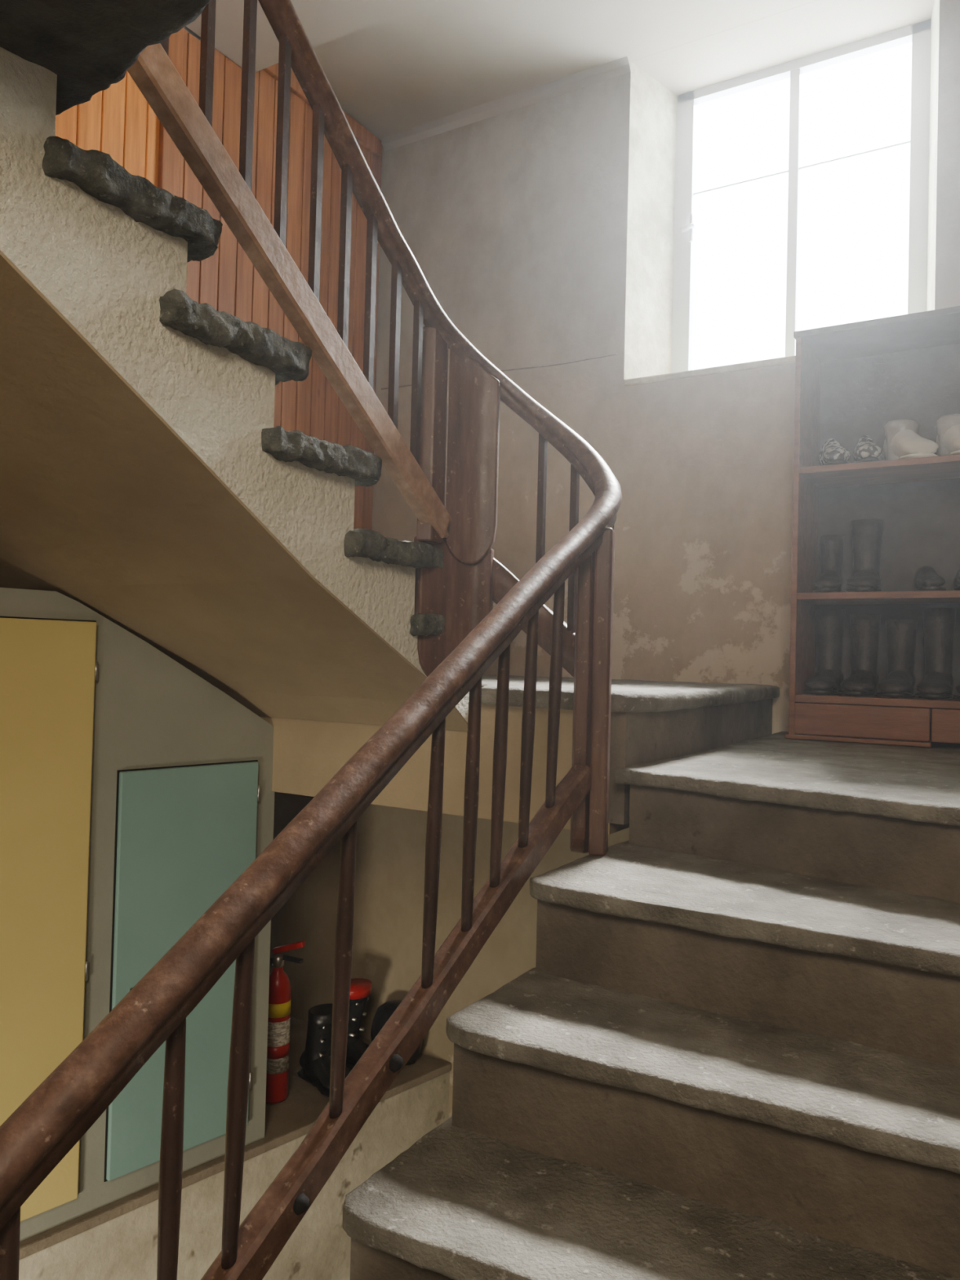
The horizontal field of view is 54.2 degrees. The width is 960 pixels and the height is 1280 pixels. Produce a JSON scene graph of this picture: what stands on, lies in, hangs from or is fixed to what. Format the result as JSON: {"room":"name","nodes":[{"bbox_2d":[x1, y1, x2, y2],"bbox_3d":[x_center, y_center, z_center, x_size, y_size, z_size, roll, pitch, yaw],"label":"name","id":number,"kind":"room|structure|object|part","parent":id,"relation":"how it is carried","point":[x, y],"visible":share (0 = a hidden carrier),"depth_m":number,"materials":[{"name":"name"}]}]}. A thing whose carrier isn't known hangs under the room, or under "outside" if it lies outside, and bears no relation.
{"room":"stairwell","nodes":[
{"label":"stairwell","id":0,"kind":"room"},
{"bbox_2d":[183,26,200,40],"bbox_3d":[-2.056,0.009,2.331,0.125,5.770,5.550,1,-1,31],"label":"wall","id":1,"kind":"structure","parent":0,"point":[185,28],"depth_m":3.68,"materials":[{"name":"paint"}]},
{"bbox_2d":[54,27,382,529],"bbox_3d":[-1.646,-1.138,2.801,0.059,2.800,4.366,1,-1,31],"label":"wood panelling","id":2,"kind":"object","parent":1,"relation":"attached to","point":[117,121],"visible":0.1,"depth_m":4.00,"materials":[{"name":"brown wood"}]},
{"bbox_3d":[-1.192,-1.138,3.526,0.035,2.450,0.080,1,-1,31],"label":"post","id":3,"kind":"part","parent":2,"relation":"part of","materials":[{"name":"orange wood"}]},
{"bbox_3d":[-0.822,-2.453,4.124,0.024,0.080,1.250,1,-1,31],"label":"cornice","id":4,"kind":"part","parent":2,"relation":"part of","materials":[{"name":"brown wood"}]},
{"bbox_2d":[186,0,429,71],"bbox_3d":[-0.354,-2.482,0.932,4.130,0.159,4.480,1,-1,31],"label":"ceiling","id":5,"kind":"structure","parent":1,"relation":"attached to","point":[323,21],"depth_m":3.58,"materials":[{"name":"paint"}]},
{"bbox_2d":[379,56,631,151],"bbox_3d":[0.073,-2.463,4.344,1.316,0.044,0.044,1,-1,31],"label":"trim","id":6,"kind":"structure","parent":1,"relation":"attached to","point":[621,66],"depth_m":4.30,"materials":[{"name":"paint"}]},
{"bbox_2d":[18,1071,449,1279],"bbox_3d":[-1.722,2.207,1.778,0.980,1.370,4.580,1,-1,31],"label":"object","id":7,"kind":"object","parent":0,"point":[124,1246],"depth_m":2.87,"materials":[{"name":"paint"}]},
{"bbox_2d":[19,1016,451,1259],"bbox_3d":[-1.708,1.507,1.782,0.985,0.030,4.560,1,-1,31],"label":"ledge","id":8,"kind":"object","parent":7,"relation":"attached to","point":[291,1118],"visible":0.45,"depth_m":2.99,"materials":[{"name":"stone"}]},
{"bbox_2d":[0,587,274,1241],"bbox_3d":[-1.470,0.686,2.321,0.793,1.645,1.880,1,-1,31],"label":"closet","id":9,"kind":"object","parent":8,"relation":"on","point":[135,790],"visible":0.66,"depth_m":2.53,"materials":[{"name":"grey paint"}]},
{"bbox_2d":[265,940,306,1103],"bbox_3d":[-0.677,1.276,3.159,0.160,0.533,0.092,1,-1,31],"label":"fire extinguisher","id":10,"kind":"object","parent":8,"relation":"on","point":[279,988],"visible":0.66,"depth_m":3.13,"materials":[{"name":"red metal"}]},
{"bbox_3d":[-0.647,1.073,3.166,0.105,0.022,0.020,1,-1,15],"label":"lever","id":11,"kind":"part","parent":10,"relation":"part of","materials":[{"name":"black metal"}]},
{"bbox_3d":[-0.644,1.036,3.165,0.114,0.051,0.024,1,-1,15],"label":"lever","id":12,"kind":"part","parent":10,"relation":"part of","materials":[{"name":"red metal"}]},
{"bbox_2d":[297,1003,351,1097],"bbox_3d":[-0.528,1.423,3.280,0.146,0.250,0.258,2,-2,-43],"label":"boot","id":13,"kind":"object","parent":8,"relation":"on","point":[314,1061],"visible":0.6,"depth_m":3.26,"materials":[{"name":"black leather"}]},
{"bbox_2d":[345,977,371,1070],"bbox_3d":[-0.441,1.406,3.423,0.259,0.294,0.146,1,-1,31],"label":"boot","id":14,"kind":"object","parent":8,"relation":"on","point":[360,988],"visible":0.37,"depth_m":3.40,"materials":[{"name":"black leather"}]},
{"bbox_2d":[370,1000,422,1065],"bbox_3d":[-0.311,1.454,3.505,0.220,0.208,0.140,1,-1,31],"label":"helmet","id":15,"kind":"object","parent":8,"relation":"on","point":[384,1012],"visible":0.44,"depth_m":3.48,"materials":[{"name":"plastic"}]},
{"bbox_2d":[269,791,629,1117],"bbox_3d":[-0.058,1.732,3.523,2.000,2.470,0.140,1,-1,31],"label":"wall","id":16,"kind":"structure","parent":0,"point":[389,890],"depth_m":3.62,"materials":[{"name":"paint"}]},
{"bbox_2d":[372,71,631,679],"bbox_3d":[0.073,-1.046,4.568,1.516,3.470,0.420,1,-1,31],"label":"wall","id":17,"kind":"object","parent":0,"point":[515,221],"visible":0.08,"depth_m":4.24,"materials":[{"name":"paint"}]},
{"bbox_2d":[381,353,617,389],"bbox_3d":[0.047,-1.234,4.344,1.260,0.021,0.004,1,-1,31],"label":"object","id":18,"kind":"object","parent":17,"relation":"attached to","point":[612,353],"visible":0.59,"depth_m":4.18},
{"bbox_2d":[290,0,817,143],"bbox_3d":[-0.172,-2.611,1.277,4.480,0.120,5.549,1,-1,31],"label":"ceiling","id":19,"kind":"structure","parent":0,"point":[430,60],"depth_m":3.94,"materials":[{"name":"paint"}]},
{"bbox_2d":[623,62,676,379],"bbox_3d":[0.788,-1.786,4.158,0.114,1.370,0.422,1,-1,31],"label":"reveal","id":20,"kind":"object","parent":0,"point":[653,106],"visible":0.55,"depth_m":4.12,"materials":[{"name":"paint"}]},
{"bbox_2d":[617,355,795,733],"bbox_3d":[1.210,-0.196,3.848,1.194,1.800,0.420,1,-1,31],"label":"wall","id":21,"kind":"structure","parent":0,"point":[705,569],"depth_m":3.78,"materials":[{"name":"paint"}]},
{"bbox_2d":[624,355,795,386],"bbox_3d":[1.231,-1.095,3.863,1.194,0.059,0.426,1,-1,31],"label":"sill","id":22,"kind":"structure","parent":21,"relation":"on","point":[790,359],"depth_m":3.79,"materials":[{"name":"paint"}]},
{"bbox_2d":[671,18,931,373],"bbox_3d":[1.337,-1.786,3.990,1.060,1.390,0.050,1,-1,31],"label":"window","id":23,"kind":"structure","parent":21,"relation":"in","point":[918,33],"depth_m":3.98,"materials":[{"name":"paint"}]},
{"bbox_2d":[680,213,694,241],"bbox_3d":[0.924,-1.837,4.184,0.062,0.120,0.024,1,-1,9],"label":"handle","id":24,"kind":"object","parent":23,"relation":"attached to","point":[690,227],"visible":1,"depth_m":4.18,"materials":[{"name":"paint"}]},
{"bbox_2d":[693,141,910,195],"bbox_3d":[1.345,-2.001,3.993,0.895,0.006,0.008,1,-1,31],"label":"bars","id":25,"kind":"object","parent":23,"relation":"attached to","point":[906,142],"visible":1,"depth_m":3.96,"materials":[{"name":"paint"}]},
{"bbox_2d":[631,0,933,95],"bbox_3d":[1.271,-2.615,3.895,1.194,0.300,0.420,1,-1,31],"label":"lintel","id":26,"kind":"object","parent":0,"point":[818,26],"visible":0.43,"depth_m":3.86,"materials":[{"name":"paint"}]},
{"bbox_2d":[926,0,939,311],"bbox_3d":[1.725,-1.774,3.589,0.080,1.370,0.422,1,-1,31],"label":"reveal","id":27,"kind":"object","parent":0,"point":[935,25],"visible":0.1,"depth_m":3.54,"materials":[{"name":"paint"}]},
{"bbox_2d":[929,0,959,741],"bbox_3d":[2.519,-1.014,3.082,1.820,3.470,0.420,1,-1,31],"label":"wall","id":28,"kind":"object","parent":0,"point":[947,288],"visible":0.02,"depth_m":3.37,"materials":[{"name":"paint"}]},
{"bbox_3d":[-0.290,2.966,1.157,4.430,0.100,5.550,1,-1,31],"label":"floor","id":29,"kind":"structure","parent":0,"visible":0},
{"bbox_2d":[258,674,959,1279],"bbox_3d":[-0.203,1.506,1.247,4.097,2.828,5.388,1,-1,31],"label":"stone staircase","id":30,"kind":"structure","parent":29,"relation":"on","point":[730,1048],"depth_m":1.54,"materials":[{"name":"stone"}]},
{"bbox_2d":[0,0,469,731],"bbox_3d":[-0.796,-0.364,2.369,1.912,1.178,4.019,1,-1,31],"label":"stone staircase","id":31,"kind":"structure","parent":30,"relation":"on","point":[148,482],"depth_m":1.81,"materials":[{"name":"stone"}]},
{"bbox_2d":[0,0,622,1279],"bbox_3d":[-0.362,-0.192,1.532,0.529,2.975,2.059,1,-1,31],"label":"stair railing","id":32,"kind":"object","parent":30,"relation":"attached to","point":[447,476],"visible":0.98,"depth_m":1.75,"materials":[{"name":"brown wood"}]},
{"bbox_3d":[-0.350,-0.655,1.913,0.044,0.779,1.045,1,-1,31],"label":"rail","id":33,"kind":"part","parent":32,"relation":"part of","materials":[{"name":"brown wood"}]},
{"bbox_3d":[-0.259,0.773,1.320,0.054,1.044,1.856,1,-1,31],"label":"rail","id":34,"kind":"part","parent":32,"relation":"part of","materials":[{"name":"brown wood"}]},
{"bbox_2d":[784,306,959,747],"bbox_3d":[1.567,-0.361,3.177,0.943,1.425,0.337,1,-1,31],"label":"bookcase","id":35,"kind":"object","parent":30,"relation":"on","point":[852,380],"visible":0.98,"depth_m":3.35,"materials":[{"name":"brown wood"}]},
{"bbox_2d":[804,608,845,695],"bbox_3d":[1.243,0.041,3.374,0.120,0.310,0.258,1,-1,31],"label":"rubber boot","id":36,"kind":"object","parent":35,"relation":"in","point":[828,678],"visible":0.98,"depth_m":3.38,"materials":[{"name":"rubber"}]},
{"bbox_2d":[813,534,844,592],"bbox_3d":[1.257,-0.269,3.365,0.106,0.220,0.259,1,-1,31],"label":"boot","id":37,"kind":"object","parent":35,"relation":"in","point":[831,546],"visible":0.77,"depth_m":3.38,"materials":[{"name":"rubber"}]},
{"bbox_2d":[819,438,850,465],"bbox_3d":[1.263,-0.667,3.352,0.094,0.136,0.247,1,-1,11],"label":"shoe","id":38,"kind":"object","parent":35,"relation":"in","point":[831,452],"visible":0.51,"depth_m":3.26,"materials":[{"name":"fabric"}]},
{"bbox_2d":[839,613,880,696],"bbox_3d":[1.345,0.052,3.312,0.120,0.290,0.258,1,-1,31],"label":"rubber boot","id":39,"kind":"object","parent":35,"relation":"in","point":[864,628],"visible":0.99,"depth_m":3.32,"materials":[{"name":"rubber"}]},
{"bbox_2d":[844,519,884,591],"bbox_3d":[1.361,-0.293,3.303,0.130,0.270,0.260,1,-1,31],"label":"boot","id":40,"kind":"object","parent":35,"relation":"in","point":[867,535],"visible":0.79,"depth_m":3.32,"materials":[{"name":"rubber"}]},
{"bbox_2d":[853,435,882,462],"bbox_3d":[1.357,-0.665,3.294,0.094,0.136,0.247,1,-1,17],"label":"shoe","id":41,"kind":"object","parent":35,"relation":"in","point":[865,450],"visible":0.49,"depth_m":3.20,"materials":[{"name":"fabric"}]},
{"bbox_2d":[876,619,917,697],"bbox_3d":[1.448,0.063,3.249,0.120,0.270,0.258,1,-1,31],"label":"rubber boot","id":42,"kind":"object","parent":35,"relation":"in","point":[900,634],"visible":1,"depth_m":3.26,"materials":[{"name":"rubber"}]},
{"bbox_2d":[883,419,938,460],"bbox_3d":[1.466,-0.679,3.205,0.130,0.166,0.227,1,-1,-3],"label":"sneaker","id":43,"kind":"object","parent":35,"relation":"in","point":[902,440],"visible":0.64,"depth_m":3.19,"materials":[{"name":"beige leather"}]},
{"bbox_2d":[914,565,946,591],"bbox_3d":[1.532,-0.209,3.207,0.094,0.106,0.268,1,-1,20],"label":"leather shoe","id":44,"kind":"object","parent":35,"relation":"in","point":[926,578],"visible":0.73,"depth_m":3.11,"materials":[{"name":"black leather"}]},
{"bbox_2d":[914,608,956,699],"bbox_3d":[1.551,0.045,3.187,0.120,0.310,0.258,1,-1,31],"label":"rubber boot","id":45,"kind":"object","parent":35,"relation":"in","point":[939,624],"visible":1,"depth_m":3.20,"materials":[{"name":"rubber"}]},
{"bbox_2d":[936,413,959,456],"bbox_3d":[1.603,-0.678,3.122,0.130,0.166,0.227,1,-1,3],"label":"sneaker","id":46,"kind":"object","parent":35,"relation":"in","point":[948,438],"visible":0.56,"depth_m":3.14,"materials":[{"name":"beige leather"}]},
{"bbox_2d":[952,568,959,590],"bbox_3d":[1.634,-0.207,3.145,0.094,0.106,0.268,1,-1,26],"label":"leather shoe","id":47,"kind":"object","parent":35,"relation":"in","point":[957,580],"visible":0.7,"depth_m":3.07,"materials":[{"name":"black leather"}]},
{"bbox_2d":[954,684,959,699],"bbox_3d":[1.653,0.056,3.125,0.120,0.290,0.258,1,-1,31],"label":"rubber boot","id":48,"kind":"object","parent":35,"relation":"in","point":[957,687],"visible":1,"depth_m":3.06,"materials":[{"name":"rubber"}]}
]}

